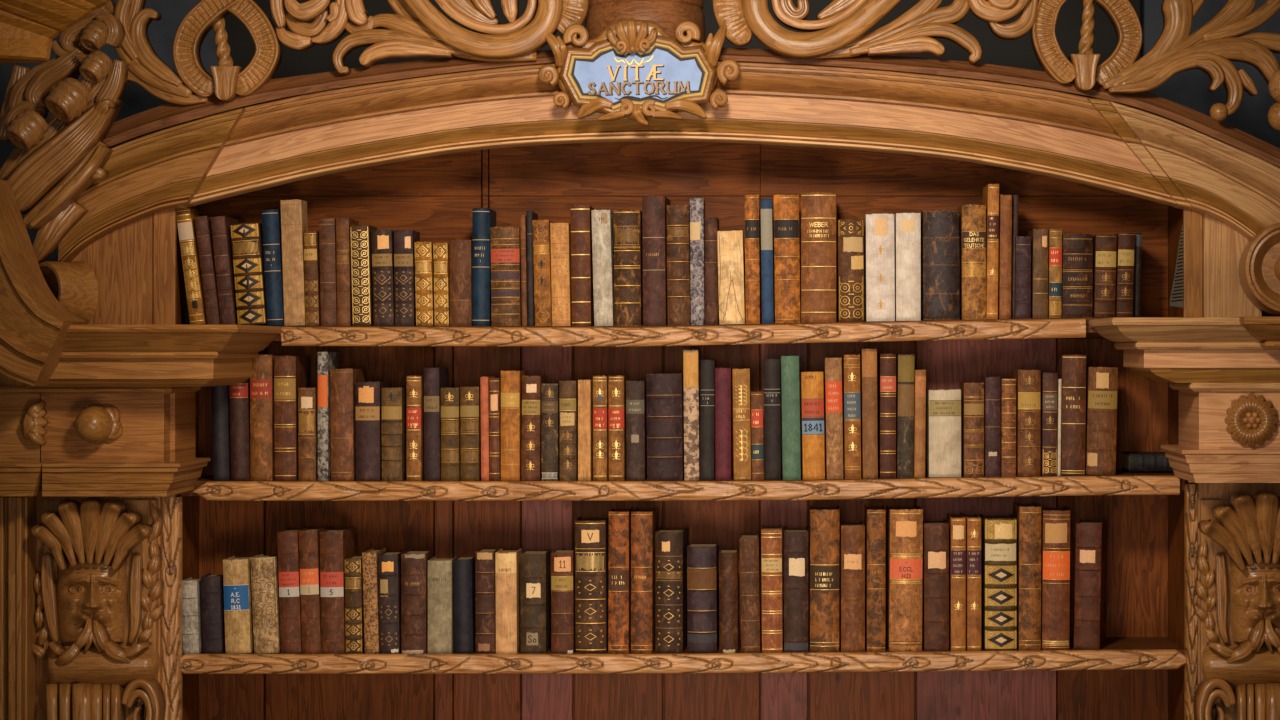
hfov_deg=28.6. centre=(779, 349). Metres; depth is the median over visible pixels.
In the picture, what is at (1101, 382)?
book
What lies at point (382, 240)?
book
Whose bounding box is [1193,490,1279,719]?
corbel
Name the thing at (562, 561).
book
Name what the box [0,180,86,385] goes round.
crown molding
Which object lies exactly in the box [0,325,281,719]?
pilaster
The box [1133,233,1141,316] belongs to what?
book
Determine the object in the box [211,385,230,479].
book
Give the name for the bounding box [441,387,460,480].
book
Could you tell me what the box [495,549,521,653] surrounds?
book
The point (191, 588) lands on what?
book
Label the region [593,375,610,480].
book
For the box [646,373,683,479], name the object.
book
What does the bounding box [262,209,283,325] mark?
book
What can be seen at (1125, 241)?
book
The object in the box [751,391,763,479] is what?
book
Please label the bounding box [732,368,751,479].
book
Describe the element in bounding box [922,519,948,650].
book
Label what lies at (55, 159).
carving
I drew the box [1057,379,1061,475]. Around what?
book
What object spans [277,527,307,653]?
book
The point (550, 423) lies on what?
book
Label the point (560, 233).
book
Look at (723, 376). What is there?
book
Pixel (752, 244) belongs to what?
book
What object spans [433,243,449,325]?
book
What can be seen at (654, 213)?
book
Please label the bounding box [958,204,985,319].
book
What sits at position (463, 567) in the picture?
book
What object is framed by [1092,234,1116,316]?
book
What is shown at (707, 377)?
book
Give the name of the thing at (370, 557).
book
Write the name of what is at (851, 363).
book
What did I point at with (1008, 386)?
book
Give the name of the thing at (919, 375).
book
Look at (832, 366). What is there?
book
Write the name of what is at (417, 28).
carving
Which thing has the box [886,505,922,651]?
book
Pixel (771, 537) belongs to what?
book
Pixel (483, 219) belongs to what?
book
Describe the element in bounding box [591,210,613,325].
book
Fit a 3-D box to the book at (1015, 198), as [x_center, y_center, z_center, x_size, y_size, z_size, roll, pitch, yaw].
[0.475,-0.189,5.111,0.011,0.252,0.102,1,0,0]
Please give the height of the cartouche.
0.212 m
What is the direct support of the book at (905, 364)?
on the bookcase
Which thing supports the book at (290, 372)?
on the bookcase
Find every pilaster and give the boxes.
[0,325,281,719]
[1089,317,1279,719]
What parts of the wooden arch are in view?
spandrel panel, bead moulding, cove moulding, crown moulding, crown moulding, bead moulding, cove moulding, crown moulding, cove moulding, bead moulding, crown moulding, cove moulding, bead moulding, spandrel panel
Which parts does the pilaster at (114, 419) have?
panelled post, moulding, round knob, moulding, capital cornice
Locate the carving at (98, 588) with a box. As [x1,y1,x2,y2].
[31,498,165,719]
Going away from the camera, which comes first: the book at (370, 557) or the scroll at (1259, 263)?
the scroll at (1259, 263)
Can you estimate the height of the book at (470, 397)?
0.190 m
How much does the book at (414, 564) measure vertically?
0.202 m
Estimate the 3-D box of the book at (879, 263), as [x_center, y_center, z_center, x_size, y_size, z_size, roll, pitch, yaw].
[0.203,-0.166,5.103,0.057,0.217,0.136,0,0,0]
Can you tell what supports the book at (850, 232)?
on the bookcase
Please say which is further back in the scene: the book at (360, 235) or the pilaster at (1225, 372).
the book at (360, 235)
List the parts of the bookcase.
panel, bookshelf, bookshelf, bookshelf, panel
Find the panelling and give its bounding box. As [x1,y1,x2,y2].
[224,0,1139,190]
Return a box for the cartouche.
[538,18,740,125]
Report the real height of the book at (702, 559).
0.215 m
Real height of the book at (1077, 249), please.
0.170 m
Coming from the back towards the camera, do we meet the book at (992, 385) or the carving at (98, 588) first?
the book at (992, 385)
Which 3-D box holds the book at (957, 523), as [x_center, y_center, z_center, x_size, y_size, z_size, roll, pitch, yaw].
[0.360,0.472,5.112,0.030,0.270,0.154,0,0,0]
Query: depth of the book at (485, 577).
5.04 m
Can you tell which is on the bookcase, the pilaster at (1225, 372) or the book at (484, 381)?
the book at (484, 381)
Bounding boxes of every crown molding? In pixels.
[0,0,109,62]
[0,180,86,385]
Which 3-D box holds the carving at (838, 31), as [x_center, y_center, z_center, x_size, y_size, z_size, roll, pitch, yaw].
[0.442,-0.580,4.892,1.146,0.301,0.128,0,0,0]
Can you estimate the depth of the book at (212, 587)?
5.04 m
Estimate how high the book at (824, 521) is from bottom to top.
0.288 m
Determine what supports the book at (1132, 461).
on the bookcase
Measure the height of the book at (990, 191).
0.273 m
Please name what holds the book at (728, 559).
on the bookcase
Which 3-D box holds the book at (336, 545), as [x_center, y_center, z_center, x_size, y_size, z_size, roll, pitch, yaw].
[-0.903,0.489,5.111,0.047,0.247,0.151,-1,0,0]
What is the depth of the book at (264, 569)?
5.04 m
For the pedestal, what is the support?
on the wooden arch
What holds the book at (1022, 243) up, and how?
on the bookcase
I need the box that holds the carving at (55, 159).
[0,5,128,263]
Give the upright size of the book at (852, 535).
0.255 m
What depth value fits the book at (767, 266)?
5.04 m
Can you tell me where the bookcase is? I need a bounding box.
[176,141,1195,719]
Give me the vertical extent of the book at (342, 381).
0.226 m
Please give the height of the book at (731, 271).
0.189 m
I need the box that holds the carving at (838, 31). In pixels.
[713,0,1279,130]
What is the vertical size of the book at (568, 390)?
0.202 m
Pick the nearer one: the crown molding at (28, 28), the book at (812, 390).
the crown molding at (28, 28)
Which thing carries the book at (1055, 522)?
on the bookcase
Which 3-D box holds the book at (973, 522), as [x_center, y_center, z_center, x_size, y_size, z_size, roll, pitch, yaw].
[0.391,0.472,5.105,0.028,0.269,0.139,0,0,0]
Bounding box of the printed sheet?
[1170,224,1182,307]
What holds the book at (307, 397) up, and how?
on the bookcase
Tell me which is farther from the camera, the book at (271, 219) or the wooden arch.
the book at (271, 219)
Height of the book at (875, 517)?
0.287 m
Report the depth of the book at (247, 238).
5.04 m
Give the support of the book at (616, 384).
on the bookcase
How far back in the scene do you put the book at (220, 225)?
5.04 m
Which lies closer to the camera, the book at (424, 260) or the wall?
the book at (424, 260)
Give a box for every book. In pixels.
[176,208,206,324]
[182,577,202,653]
[194,216,220,324]
[201,573,225,653]
[211,216,237,324]
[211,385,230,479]
[223,555,257,653]
[229,378,250,479]
[230,223,266,324]
[250,355,284,480]
[251,554,280,653]
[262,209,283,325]
[274,356,307,480]
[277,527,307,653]
[281,199,307,325]
[298,388,317,480]
[299,526,328,653]
[303,230,320,325]
[318,352,340,480]
[319,218,336,325]
[320,527,355,653]
[330,368,364,480]
[336,218,358,325]
[344,555,364,653]
[350,225,376,325]
[355,381,387,480]
[362,548,385,653]
[371,229,394,325]
[378,550,404,653]
[382,387,406,480]
[394,230,419,325]
[401,549,433,653]
[407,375,423,480]
[414,242,434,325]
[424,368,447,480]
[428,557,455,653]
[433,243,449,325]
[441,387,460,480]
[449,240,471,325]
[453,556,475,653]
[460,386,480,480]
[472,208,495,325]
[475,548,499,653]
[480,376,494,480]
[489,378,500,480]
[490,227,521,325]
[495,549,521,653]
[501,371,524,480]
[520,215,527,325]
[520,549,550,653]
[521,375,545,480]
[527,211,537,325]
[533,220,553,325]
[541,383,559,480]
[550,223,571,325]
[551,549,575,653]
[559,380,577,480]
[570,205,594,325]
[575,516,608,653]
[578,379,592,480]
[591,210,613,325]
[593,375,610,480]
[608,375,626,480]
[608,507,632,653]
[613,210,642,325]
[626,380,646,480]
[631,507,657,653]
[642,196,670,325]
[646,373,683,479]
[655,527,687,653]
[666,205,690,325]
[683,350,700,479]
[687,542,718,652]
[690,198,704,324]
[700,360,715,479]
[705,217,718,324]
[715,368,731,479]
[718,230,745,324]
[719,548,738,652]
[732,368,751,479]
[740,533,760,652]
[745,195,759,323]
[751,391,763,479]
[760,199,773,323]
[761,525,782,652]
[764,359,780,479]
[774,195,799,323]
[781,356,800,479]
[784,527,807,652]
[800,371,824,479]
[801,192,836,322]
[810,505,839,651]
[824,358,842,478]
[837,219,863,321]
[839,521,864,651]
[843,355,860,478]
[860,349,877,478]
[864,214,894,321]
[865,505,885,651]
[878,354,895,477]
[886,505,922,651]
[894,213,920,320]
[896,354,914,477]
[914,370,925,477]
[921,209,959,320]
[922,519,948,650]
[926,389,960,476]
[947,513,965,650]
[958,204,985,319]
[960,382,983,476]
[962,514,980,650]
[980,514,1016,650]
[981,376,1000,476]
[982,184,998,318]
[998,195,1011,318]
[1001,378,1015,476]
[1011,195,1018,318]
[1012,370,1040,475]
[1013,502,1040,650]
[1015,236,1030,318]
[1028,229,1047,318]
[1040,373,1057,475]
[1041,506,1069,649]
[1048,229,1061,317]
[1057,355,1085,475]
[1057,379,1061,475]
[1061,233,1092,317]
[1074,519,1105,649]
[1085,367,1117,474]
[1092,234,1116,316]
[1114,233,1134,316]
[1121,452,1172,470]
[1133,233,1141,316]
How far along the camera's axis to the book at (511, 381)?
5.04 m
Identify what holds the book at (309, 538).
on the bookcase
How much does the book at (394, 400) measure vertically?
0.188 m
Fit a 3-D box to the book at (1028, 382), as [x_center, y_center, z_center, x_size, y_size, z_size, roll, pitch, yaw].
[0.503,0.147,5.098,0.046,0.215,0.129,0,0,0]
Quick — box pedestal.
[585,0,705,42]
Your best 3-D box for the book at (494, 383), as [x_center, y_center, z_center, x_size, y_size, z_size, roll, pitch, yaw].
[-0.576,0.159,5.091,0.020,0.208,0.112,0,0,0]
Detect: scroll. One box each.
[39,261,97,324]
[1238,222,1279,315]
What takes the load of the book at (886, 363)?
on the bookcase
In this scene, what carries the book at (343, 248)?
on the bookcase
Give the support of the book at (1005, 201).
on the bookcase
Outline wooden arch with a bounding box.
[58,48,1279,324]
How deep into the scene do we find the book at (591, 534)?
5.04 m
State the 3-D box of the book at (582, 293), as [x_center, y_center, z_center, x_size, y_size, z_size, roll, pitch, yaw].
[-0.402,-0.171,5.106,0.039,0.245,0.144,-1,0,0]
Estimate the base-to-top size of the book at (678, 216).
0.244 m
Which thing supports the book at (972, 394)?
on the bookcase
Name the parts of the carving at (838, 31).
twisted rod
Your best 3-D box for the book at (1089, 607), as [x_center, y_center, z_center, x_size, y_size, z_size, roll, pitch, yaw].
[0.633,0.477,5.107,0.052,0.255,0.150,1,0,11]
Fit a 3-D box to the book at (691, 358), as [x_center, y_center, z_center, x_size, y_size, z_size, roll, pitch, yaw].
[-0.178,0.131,5.114,0.030,0.264,0.158,0,0,0]
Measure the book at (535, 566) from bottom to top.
0.202 m
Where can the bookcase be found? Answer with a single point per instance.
(435, 197)
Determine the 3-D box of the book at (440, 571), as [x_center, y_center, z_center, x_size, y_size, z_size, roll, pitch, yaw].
[-0.687,0.518,5.088,0.048,0.188,0.106,0,0,0]
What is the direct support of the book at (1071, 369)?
on the bookcase
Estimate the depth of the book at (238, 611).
5.04 m
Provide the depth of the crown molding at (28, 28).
4.18 m
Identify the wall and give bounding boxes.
[0,0,1279,316]
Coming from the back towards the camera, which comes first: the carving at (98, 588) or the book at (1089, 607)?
the book at (1089, 607)
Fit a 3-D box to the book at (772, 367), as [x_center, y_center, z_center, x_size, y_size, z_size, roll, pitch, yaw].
[-0.015,0.140,5.103,0.033,0.245,0.135,0,0,0]
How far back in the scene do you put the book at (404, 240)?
5.04 m
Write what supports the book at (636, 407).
on the bookcase
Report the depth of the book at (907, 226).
5.04 m
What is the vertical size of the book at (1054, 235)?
0.180 m
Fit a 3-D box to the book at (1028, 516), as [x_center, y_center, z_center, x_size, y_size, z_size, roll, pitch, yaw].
[0.505,0.461,5.112,0.044,0.290,0.153,0,0,0]
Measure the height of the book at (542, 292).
0.215 m
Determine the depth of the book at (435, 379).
5.04 m
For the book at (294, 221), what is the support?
on the bookcase
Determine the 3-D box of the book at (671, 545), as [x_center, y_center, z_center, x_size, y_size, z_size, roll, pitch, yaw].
[-0.221,0.489,5.112,0.056,0.246,0.152,0,0,2]
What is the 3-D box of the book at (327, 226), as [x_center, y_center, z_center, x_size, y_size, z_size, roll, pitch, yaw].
[-0.912,-0.158,5.094,0.032,0.218,0.120,-1,0,0]
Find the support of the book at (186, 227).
on the bookcase
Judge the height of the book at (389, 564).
0.200 m
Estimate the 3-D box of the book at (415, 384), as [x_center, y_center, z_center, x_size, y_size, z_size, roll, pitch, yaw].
[-0.738,0.157,5.098,0.030,0.212,0.126,0,0,0]
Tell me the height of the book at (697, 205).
0.257 m
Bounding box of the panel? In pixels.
[183,273,202,324]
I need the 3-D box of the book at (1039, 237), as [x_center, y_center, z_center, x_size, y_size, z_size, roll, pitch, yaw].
[0.525,-0.154,5.091,0.030,0.181,0.111,0,0,0]
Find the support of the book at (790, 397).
on the bookcase
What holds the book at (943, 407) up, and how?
on the bookcase
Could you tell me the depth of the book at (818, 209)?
5.04 m
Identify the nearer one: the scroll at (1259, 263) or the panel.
the scroll at (1259, 263)
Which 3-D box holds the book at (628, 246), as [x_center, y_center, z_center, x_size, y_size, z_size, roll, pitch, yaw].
[-0.308,-0.165,5.102,0.054,0.235,0.136,-1,0,0]
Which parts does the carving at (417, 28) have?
twisted rod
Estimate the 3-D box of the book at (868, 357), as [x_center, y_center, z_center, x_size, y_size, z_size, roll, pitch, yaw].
[0.182,0.128,5.105,0.030,0.262,0.139,0,0,0]
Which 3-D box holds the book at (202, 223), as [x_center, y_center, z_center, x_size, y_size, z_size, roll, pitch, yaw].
[-1.155,-0.160,5.102,0.052,0.221,0.136,0,0,0]
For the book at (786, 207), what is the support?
on the bookcase
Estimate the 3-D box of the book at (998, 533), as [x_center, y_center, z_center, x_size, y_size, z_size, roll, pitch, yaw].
[0.446,0.473,5.108,0.064,0.267,0.147,0,0,0]
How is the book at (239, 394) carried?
on the bookcase
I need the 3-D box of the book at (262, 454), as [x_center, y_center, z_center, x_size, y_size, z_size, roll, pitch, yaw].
[-1.047,0.136,5.105,0.044,0.254,0.140,0,0,0]
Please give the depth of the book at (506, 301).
5.04 m
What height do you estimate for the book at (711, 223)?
0.218 m
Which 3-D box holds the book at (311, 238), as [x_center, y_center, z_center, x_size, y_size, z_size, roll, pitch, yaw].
[-0.945,-0.145,5.090,0.032,0.193,0.112,0,0,0]
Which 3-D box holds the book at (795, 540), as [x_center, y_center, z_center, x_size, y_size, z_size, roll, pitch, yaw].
[0.033,0.488,5.111,0.049,0.244,0.152,0,0,0]
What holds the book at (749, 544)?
on the bookcase
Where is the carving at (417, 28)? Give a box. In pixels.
[106,0,588,104]
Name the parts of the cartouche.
carved frame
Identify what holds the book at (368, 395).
on the bookcase
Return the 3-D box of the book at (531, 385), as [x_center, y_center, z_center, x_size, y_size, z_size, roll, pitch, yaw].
[-0.502,0.157,5.095,0.037,0.212,0.121,0,0,0]
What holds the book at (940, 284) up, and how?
on the bookcase
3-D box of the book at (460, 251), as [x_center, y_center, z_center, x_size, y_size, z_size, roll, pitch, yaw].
[-0.645,-0.135,5.088,0.044,0.174,0.106,0,0,0]
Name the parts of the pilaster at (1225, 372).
capital cornice, ovolo moulding, moulding, capital cornice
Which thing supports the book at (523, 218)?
on the bookcase
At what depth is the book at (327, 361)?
5.04 m
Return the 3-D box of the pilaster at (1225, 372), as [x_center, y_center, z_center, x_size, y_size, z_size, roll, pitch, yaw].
[0.875,0.868,4.819,0.510,1.864,0.403,0,0,0]
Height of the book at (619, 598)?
0.287 m
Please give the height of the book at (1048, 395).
0.208 m
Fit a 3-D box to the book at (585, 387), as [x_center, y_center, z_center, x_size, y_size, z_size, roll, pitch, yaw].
[-0.395,0.161,5.090,0.026,0.204,0.108,0,0,0]
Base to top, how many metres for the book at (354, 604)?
0.192 m
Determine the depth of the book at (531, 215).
5.04 m
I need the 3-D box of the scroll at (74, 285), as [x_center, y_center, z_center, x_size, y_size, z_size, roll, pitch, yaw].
[-1.403,-0.108,4.874,0.134,0.134,0.085,0,0,39]
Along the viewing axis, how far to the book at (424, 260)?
5.04 m
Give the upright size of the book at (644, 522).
0.287 m

